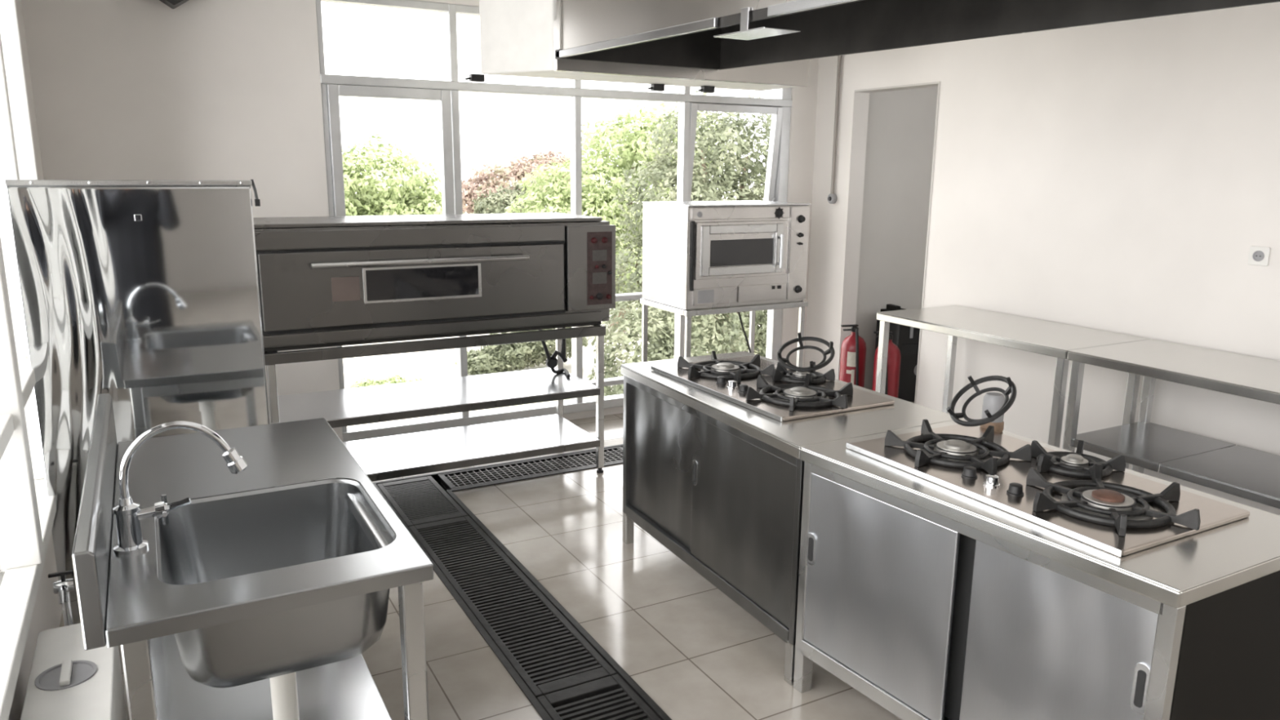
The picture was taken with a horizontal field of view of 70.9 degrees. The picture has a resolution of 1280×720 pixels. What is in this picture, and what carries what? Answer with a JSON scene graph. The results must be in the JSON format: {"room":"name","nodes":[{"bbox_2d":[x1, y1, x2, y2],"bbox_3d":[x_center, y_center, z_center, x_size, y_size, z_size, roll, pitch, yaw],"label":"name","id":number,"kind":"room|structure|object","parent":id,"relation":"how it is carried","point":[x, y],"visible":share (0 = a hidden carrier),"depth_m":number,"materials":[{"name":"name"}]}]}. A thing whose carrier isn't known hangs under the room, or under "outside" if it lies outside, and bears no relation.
{"room":"commercial kitchen","nodes":[
{"label":"commercial kitchen","id":0,"kind":"room"},
{"bbox_2d":[8,0,62,719],"bbox_3d":[-0.126,0.327,-0.699,0.140,2.950,11.800,-6,14,-28],"label":"wall","id":1,"kind":"structure","parent":0,"point":[47,611],"depth_m":3.07,"materials":[{"name":"paint"}]},
{"bbox_2d":[0,0,56,719],"bbox_3d":[-0.305,0.218,-0.269,0.150,2.020,9.150,-6,14,-28],"label":"window","id":2,"kind":"structure","parent":1,"relation":"in","point":[27,515],"depth_m":2.52,"materials":[{"name":"white paint"}]},
{"bbox_2d":[48,569,75,626],"bbox_3d":[-1.681,0.859,2.660,0.070,0.480,0.102,-6,14,-28],"label":"tap","id":3,"kind":"object","parent":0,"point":[64,587],"visible":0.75,"depth_m":2.63,"materials":[{"name":"silver metal"}]},
{"bbox_2d":[21,0,818,442],"bbox_3d":[-0.830,-1.016,5.568,5.020,2.950,0.120,-6,14,-28],"label":"wall","id":4,"kind":"structure","parent":0,"point":[206,90],"depth_m":4.63,"materials":[{"name":"paint"}]},
{"bbox_2d":[159,0,189,8],"bbox_3d":[-2.291,-1.878,4.388,0.258,0.298,0.174,-6,14,-28],"label":"wall speaker","id":5,"kind":"object","parent":4,"relation":"attached to","point":[173,4],"visible":1,"depth_m":4.38,"materials":[{"name":"black plastic"}]},
{"bbox_2d":[315,0,792,442],"bbox_3d":[-0.374,-0.903,5.877,3.210,2.510,0.194,-6,14,-28],"label":"window","id":6,"kind":"structure","parent":4,"relation":"in","point":[333,86],"depth_m":5.58,"materials":[{"name":"metal"}]},
{"bbox_2d":[465,73,484,82],"bbox_3d":[-0.832,-1.418,4.522,0.096,0.035,0.040,-6,14,-28],"label":"clamp","id":7,"kind":"object","parent":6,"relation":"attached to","point":[473,77],"visible":1,"depth_m":4.51,"materials":[{"name":"black plastic"}]},
{"bbox_2d":[59,413,901,719],"bbox_3d":[2.012,1.595,0.758,5.050,0.100,12.070,-6,14,-28],"label":"floor","id":8,"kind":"structure","parent":0,"point":[692,649],"depth_m":3.29,"materials":[{"name":"tile"}]},
{"bbox_2d":[20,622,127,719],"bbox_3d":[-1.297,1.023,2.063,0.184,0.416,1.110,-6,14,-28],"label":"trap","id":9,"kind":"object","parent":8,"relation":"on","point":[68,681],"visible":0.88,"depth_m":2.23,"materials":[{"name":"white plastic"}]},
{"bbox_2d":[4,179,273,624],"bbox_3d":[-1.703,0.170,3.208,0.748,1.599,0.050,-6,14,-28],"label":"sheet","id":10,"kind":"object","parent":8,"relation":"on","point":[144,294],"visible":0.61,"depth_m":3.10,"materials":[{"name":"silver polished mirror steel"}]},
{"bbox_2d":[71,393,433,719],"bbox_3d":[-1.036,0.670,2.393,0.642,0.974,1.295,-6,14,-28],"label":"sink","id":11,"kind":"object","parent":8,"relation":"on","point":[265,603],"visible":0.95,"depth_m":2.19,"materials":[{"name":"metal"}]},
{"bbox_2d":[71,393,117,649],"bbox_3d":[-1.300,0.313,2.170,0.035,0.189,1.290,-6,14,-28],"label":"backsplash","id":12,"kind":"structure","parent":11,"relation":"attached to","point":[91,554],"depth_m":1.79,"materials":[{"name":"metal"}]},
{"bbox_2d":[112,420,247,555],"bbox_3d":[-1.026,0.270,2.004,0.282,0.277,0.068,-6,14,-28],"label":"faucet","id":13,"kind":"object","parent":11,"relation":"on","point":[128,513],"visible":1,"depth_m":1.96,"materials":[{"name":"silver metal"}]},
{"bbox_2d":[105,417,433,647],"bbox_3d":[-1.017,0.359,2.335,0.606,0.035,1.295,-6,14,-28],"label":"countertop","id":14,"kind":"structure","parent":11,"relation":"on","point":[140,606],"depth_m":1.95,"materials":[{"name":"metal"}]},
{"bbox_2d":[263,324,605,486],"bbox_3d":[-1.071,0.247,4.731,1.705,0.825,0.615,-6,14,-28],"label":"stand","id":15,"kind":"object","parent":8,"relation":"on","point":[382,458],"visible":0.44,"depth_m":4.66,"materials":[{"name":"metal"}]},
{"bbox_2d":[267,366,599,424],"bbox_3d":[-1.080,0.174,4.692,1.655,0.006,0.585,-6,14,-28],"label":"shelf","id":16,"kind":"object","parent":15,"relation":"attached to","point":[368,403],"depth_m":4.63,"materials":[{"name":"metal"}]},
{"bbox_2d":[253,212,615,352],"bbox_3d":[-1.052,-0.439,4.603,1.774,0.570,0.695,-6,14,-28],"label":"oven","id":17,"kind":"object","parent":15,"relation":"on","point":[323,281],"visible":0.88,"depth_m":4.30,"materials":[{"name":"metal"}]},
{"bbox_2d":[276,413,599,486],"bbox_3d":[-1.083,0.457,4.753,1.655,0.006,0.585,-6,14,-28],"label":"shelf","id":18,"kind":"object","parent":15,"relation":"attached to","point":[380,457],"depth_m":4.78,"materials":[{"name":"metal"}]},
{"bbox_2d":[538,327,570,377],"bbox_3d":[-0.471,-0.079,5.097,0.183,0.331,0.157,2,12,6],"label":"gas hose","id":19,"kind":"object","parent":15,"relation":"on","point":[551,362],"visible":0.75,"depth_m":5.08,"materials":[{"name":"black rubber"}]},
{"bbox_2d":[372,444,671,719],"bbox_3d":[1.153,1.151,2.911,2.687,0.156,5.852,-6,14,-28],"label":"trim","id":20,"kind":"structure","parent":8,"relation":"in","point":[614,664],"depth_m":3.51,"materials":[{"name":"metal"}]},
{"bbox_3d":[1.159,1.250,2.941,2.725,0.050,5.860,-6,14,-28],"label":"trim","id":21,"kind":"structure","parent":20,"relation":"attached to","visible":0},
{"bbox_2d":[376,475,467,526],"bbox_3d":[-1.113,0.778,4.569,0.292,0.154,0.642,-6,14,-28],"label":"drain grate","id":22,"kind":"object","parent":21,"relation":"on","point":[418,500],"visible":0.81,"depth_m":4.53,"materials":[{"name":"metal"}]},
{"bbox_2d":[408,515,617,697],"bbox_3d":[-0.580,0.985,3.618,0.292,0.154,1.564,-6,14,-28],"label":"drain grate","id":23,"kind":"object","parent":21,"relation":"on","point":[548,653],"visible":0.9,"depth_m":3.42,"materials":[{"name":"metal"}]},
{"bbox_2d":[437,446,622,491],"bbox_3d":[-0.549,0.673,5.084,1.129,0.154,0.262,-6,14,-28],"label":"drain grate","id":24,"kind":"object","parent":21,"relation":"on","point":[474,477],"visible":0.63,"depth_m":5.04,"materials":[{"name":"metal"}]},
{"bbox_2d":[536,674,661,719],"bbox_3d":[0.178,1.281,2.264,0.292,0.154,1.584,-6,14,-28],"label":"drain grate","id":25,"kind":"object","parent":21,"relation":"on","point":[608,698],"visible":0.94,"depth_m":2.84,"materials":[{"name":"metal"}]},
{"bbox_2d":[640,298,808,367],"bbox_3d":[0.501,0.066,5.526,0.855,0.875,0.545,-6,14,-28],"label":"stand","id":26,"kind":"object","parent":8,"relation":"on","point":[645,303],"visible":0.44,"depth_m":5.33,"materials":[{"name":"metal"}]},
{"bbox_2d":[642,200,810,310],"bbox_3d":[0.519,-0.642,5.354,0.839,0.580,0.590,-6,14,-28],"label":"oven","id":27,"kind":"object","parent":26,"relation":"on","point":[697,255],"visible":1,"depth_m":5.14,"materials":[{"name":"metal"}]},
{"bbox_2d":[737,311,751,352],"bbox_3d":[0.651,-0.022,5.564,0.162,0.715,0.012,-6,14,-28],"label":"power cord","id":28,"kind":"object","parent":27,"relation":"hanging from","point":[739,313],"visible":0.33,"depth_m":5.52,"materials":[{"name":"black rubber"}]},
{"bbox_2d":[620,351,963,685],"bbox_3d":[0.487,0.512,3.565,0.710,0.820,1.294,-6,14,-28],"label":"base cabinet","id":29,"kind":"object","parent":8,"relation":"on","point":[717,482],"visible":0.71,"depth_m":3.22,"materials":[{"name":"metal"}]},
{"bbox_2d":[620,351,963,459],"bbox_3d":[0.491,0.132,3.484,0.710,0.042,1.294,-6,14,-28],"label":"countertop","id":30,"kind":"structure","parent":29,"relation":"on","point":[788,437],"depth_m":3.10,"materials":[{"name":"metal"}]},
{"bbox_2d":[650,351,894,421],"bbox_3d":[0.501,0.070,3.523,0.544,0.062,0.903,-6,14,-28],"label":"gas hob","id":31,"kind":"object","parent":30,"relation":"in","point":[769,388],"visible":0.96,"depth_m":3.41,"materials":[{"name":"metal"}]},
{"bbox_2d":[777,332,835,371],"bbox_3d":[0.656,-0.032,3.558,0.225,0.125,0.204,7,14,28],"label":"ring","id":32,"kind":"object","parent":31,"relation":"on","point":[782,361],"visible":1,"depth_m":3.56,"materials":[{"name":"metal"}]},
{"bbox_2d":[839,324,866,387],"bbox_3d":[1.452,0.069,6.146,0.175,0.629,0.176,12,16,43],"label":"fire extinguisher","id":33,"kind":"object","parent":8,"relation":"on","point":[853,348],"visible":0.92,"depth_m":6.07,"materials":[{"name":"red metal"}]},
{"bbox_2d":[871,331,901,398],"bbox_3d":[1.640,0.113,5.993,0.175,0.609,0.175,-5,13,-25],"label":"fire extinguisher","id":34,"kind":"object","parent":8,"relation":"on","point":[893,365],"visible":0.39,"depth_m":5.92,"materials":[{"name":"red metal"}]},
{"bbox_2d":[875,305,1150,468],"bbox_3d":[1.941,0.224,4.908,0.640,0.850,1.235,-6,14,-28],"label":"prep table","id":35,"kind":"object","parent":8,"relation":"on","point":[1047,338],"visible":0.68,"depth_m":4.66,"materials":[{"name":"metal"}]},
{"bbox_2d":[793,418,1279,719],"bbox_3d":[1.069,0.739,2.527,0.710,0.820,1.122,-6,14,-28],"label":"base cabinet","id":36,"kind":"object","parent":8,"relation":"on","point":[929,600],"visible":0.94,"depth_m":2.21,"materials":[{"name":"metal"}]},
{"bbox_2d":[800,418,1279,608],"bbox_3d":[1.072,0.359,2.446,0.710,0.042,1.122,-6,14,-28],"label":"countertop","id":37,"kind":"structure","parent":36,"relation":"on","point":[1180,572],"depth_m":2.09,"materials":[{"name":"metal"}]},
{"bbox_2d":[979,391,1004,432],"bbox_3d":[1.152,0.168,2.934,0.072,0.126,0.072,-6,14,-28],"label":"canister","id":38,"kind":"object","parent":37,"relation":"on","point":[993,402],"visible":0.71,"depth_m":2.91,"materials":[{"name":"ceramic"}]},
{"bbox_2d":[845,419,1249,556],"bbox_3d":[1.084,0.297,2.482,0.544,0.062,0.903,-6,14,-28],"label":"gas hob","id":39,"kind":"object","parent":37,"relation":"in","point":[1087,499],"visible":1,"depth_m":2.37,"materials":[{"name":"metal"}]},
{"bbox_2d":[946,375,1016,426],"bbox_3d":[1.071,0.122,2.815,0.171,0.154,0.215,-6,14,-29],"label":"ring","id":40,"kind":"object","parent":39,"relation":"on","point":[1008,402],"visible":1,"depth_m":2.83,"materials":[{"name":"metal"}]},
{"bbox_2d":[1062,338,1279,508],"bbox_3d":[2.688,0.515,3.576,0.640,0.850,1.855,-6,14,-28],"label":"prep table","id":41,"kind":"object","parent":8,"relation":"on","point":[1252,474],"visible":0.9,"depth_m":3.93,"materials":[{"name":"metal"}]},
{"bbox_2d":[855,86,937,390],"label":"door","id":42,"kind":"structure","parent":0,"point":[901,123],"depth_m":6.61,"materials":[{"name":"paint"}]},
{"bbox_2d":[804,2,1279,515],"bbox_3d":[4.159,-0.124,1.603,0.130,2.950,11.800,-6,14,-28],"label":"wall","id":43,"kind":"structure","parent":0,"point":[1122,177],"depth_m":4.68,"materials":[{"name":"paint"}]},
{"bbox_2d":[827,55,841,204],"bbox_3d":[1.374,-1.866,6.261,0.044,1.536,0.072,-6,14,-28],"label":"conduit pipe","id":44,"kind":"object","parent":43,"relation":"attached to","point":[832,197],"visible":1,"depth_m":6.32,"materials":[{"name":"grey metal"}]},
{"bbox_2d":[836,81,940,403],"bbox_3d":[1.694,-0.710,6.077,0.138,2.185,0.775,-6,14,-28],"label":"door frame","id":45,"kind":"structure","parent":43,"relation":"in","point":[860,100],"depth_m":6.30,"materials":[{"name":"paint"}]},
{"bbox_2d":[1247,245,1271,266],"bbox_3d":[2.753,-0.462,4.000,0.014,0.084,0.084,-6,14,-28],"label":"wall socket","id":46,"kind":"object","parent":43,"relation":"attached to","point":[1258,255],"visible":1,"depth_m":4.00,"materials":[{"name":"white plastic"}]},
{"bbox_2d":[1252,250,1264,261],"bbox_3d":[2.749,-0.462,3.998,0.002,0.048,0.048,-6,14,-28],"label":"outlet","id":47,"kind":"object","parent":46,"relation":"attached to","point":[1257,255],"depth_m":4.00,"materials":[{"name":"white plastic"}]},
{"bbox_3d":[3.127,0.456,6.152,2.200,0.100,2.770,-6,14,-28],"label":"floor","id":48,"kind":"structure","parent":0,"visible":0},
{"bbox_2d":[874,303,919,401],"bbox_3d":[1.960,-0.062,6.609,0.360,0.700,0.290,-4,13,-20],"label":"base cabinet","id":49,"kind":"object","parent":48,"relation":"on","point":[906,338],"visible":0.31,"depth_m":6.46,"materials":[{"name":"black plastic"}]},
{"bbox_2d":[880,303,905,311],"bbox_3d":[1.876,-0.365,6.517,0.180,0.069,0.200,-4,13,-20],"label":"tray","id":50,"kind":"object","parent":49,"relation":"on","point":[890,307],"depth_m":6.50,"materials":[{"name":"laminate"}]},
{"bbox_3d":[2.040,-1.397,0.120,5.050,0.120,12.070,-6,14,-28],"label":"ceiling","id":51,"kind":"structure","parent":0,"visible":0},
{"bbox_2d":[479,0,795,90],"bbox_3d":[0.054,-1.895,4.687,1.737,0.843,0.370,-6,14,-28],"label":"duct","id":52,"kind":"object","parent":51,"relation":"attached to","point":[517,36],"visible":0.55,"depth_m":4.41,"materials":[{"name":"white paint"}]},
{"bbox_2d":[648,84,664,91],"bbox_3d":[0.086,-1.506,4.971,0.096,0.035,0.040,-6,14,-28],"label":"clamp","id":53,"kind":"object","parent":52,"relation":"attached to","point":[655,87],"visible":1,"depth_m":4.96,"materials":[{"name":"black plastic"}]},
{"bbox_2d":[697,85,715,93],"bbox_3d":[0.369,-1.521,5.056,0.096,0.035,0.040,-6,14,-28],"label":"clamp","id":54,"kind":"object","parent":52,"relation":"attached to","point":[704,89],"visible":1,"depth_m":5.04,"materials":[{"name":"black plastic"}]},
{"bbox_2d":[553,0,1279,86],"bbox_3d":[1.030,-1.368,2.686,1.380,0.828,3.349,-6,15,-28],"label":"range hood","id":55,"kind":"object","parent":51,"relation":"attached to","point":[754,42],"visible":1,"depth_m":3.31,"materials":[{"name":"metal"}]},
{"bbox_2d":[713,6,800,39],"bbox_3d":[0.349,-1.013,2.696,0.130,0.070,0.265,-6,15,-28],"label":"drip tray","id":56,"kind":"object","parent":55,"relation":"on","point":[726,16],"depth_m":2.68,"materials":[{"name":"metal"}]},
{"label":"outside","id":57,"kind":"structure","parent":0,"visible":0},
{"bbox_2d":[342,194,765,428],"bbox_3d":[-26.931,-12.150,79.575,150.000,0.200,153.200,-6,14,-28],"label":"ground","id":58,"kind":"structure","parent":57,"point":[433,364],"depth_m":22.30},
{"bbox_2d":[348,374,422,388],"bbox_3d":[-5.183,0.624,18.409,1.489,0.760,1.955,4,13,16],"label":"bush","id":59,"kind":"object","parent":58,"relation":"on","point":[393,380],"visible":0.16,"depth_m":18.18,"materials":[{"name":"green plant"}]},
{"bbox_2d":[342,131,442,216],"bbox_3d":[-8.133,-3.902,27.186,5.732,5.898,3.895,-4,13,-21],"label":"tree","id":60,"kind":"object","parent":58,"relation":"on","point":[373,197],"visible":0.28,"depth_m":26.30,"materials":[{"name":"green plant"}]},
{"bbox_2d":[462,178,546,213],"bbox_3d":[-5.286,-4.702,34.480,4.043,4.507,2.361,-6,14,-28],"label":"tree","id":61,"kind":"object","parent":58,"relation":"on","point":[494,202],"visible":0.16,"depth_m":33.90,"materials":[{"name":"green plant"}]},
{"bbox_2d":[441,148,596,213],"bbox_3d":[-5.377,-7.073,42.325,8.187,5.790,4.479,-11,17,-44],"label":"tree","id":62,"kind":"object","parent":58,"relation":"on","point":[485,180],"visible":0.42,"depth_m":40.60,"materials":[{"name":"pink plant"}]},
{"bbox_2d":[454,327,589,375],"bbox_3d":[-2.815,-0.500,21.621,3.274,1.818,1.788,-7,14,-30],"label":"bush","id":63,"kind":"object","parent":58,"relation":"on","point":[486,360],"visible":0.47,"depth_m":21.12,"materials":[{"name":"green plant"}]},
{"bbox_2d":[502,102,743,331],"bbox_3d":[-0.331,-4.240,26.839,7.884,6.967,4.537,-6,14,-28],"label":"tree","id":64,"kind":"object","parent":58,"relation":"on","point":[597,202],"visible":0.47,"depth_m":25.31,"materials":[{"name":"green plant"}]},
{"bbox_2d":[586,301,748,395],"bbox_3d":[0.501,0.237,13.920,2.822,3.428,1.795,-6,14,-28],"label":"bush","id":65,"kind":"object","parent":58,"relation":"on","point":[663,348],"visible":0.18,"depth_m":13.39,"materials":[{"name":"green plant"}]},
{"bbox_2d":[602,90,772,363],"bbox_3d":[2.271,-2.200,18.275,6.357,6.496,3.206,-7,14,-33],"label":"tree","id":66,"kind":"object","parent":58,"relation":"on","point":[703,188],"visible":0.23,"depth_m":17.26,"materials":[{"name":"green plant"}]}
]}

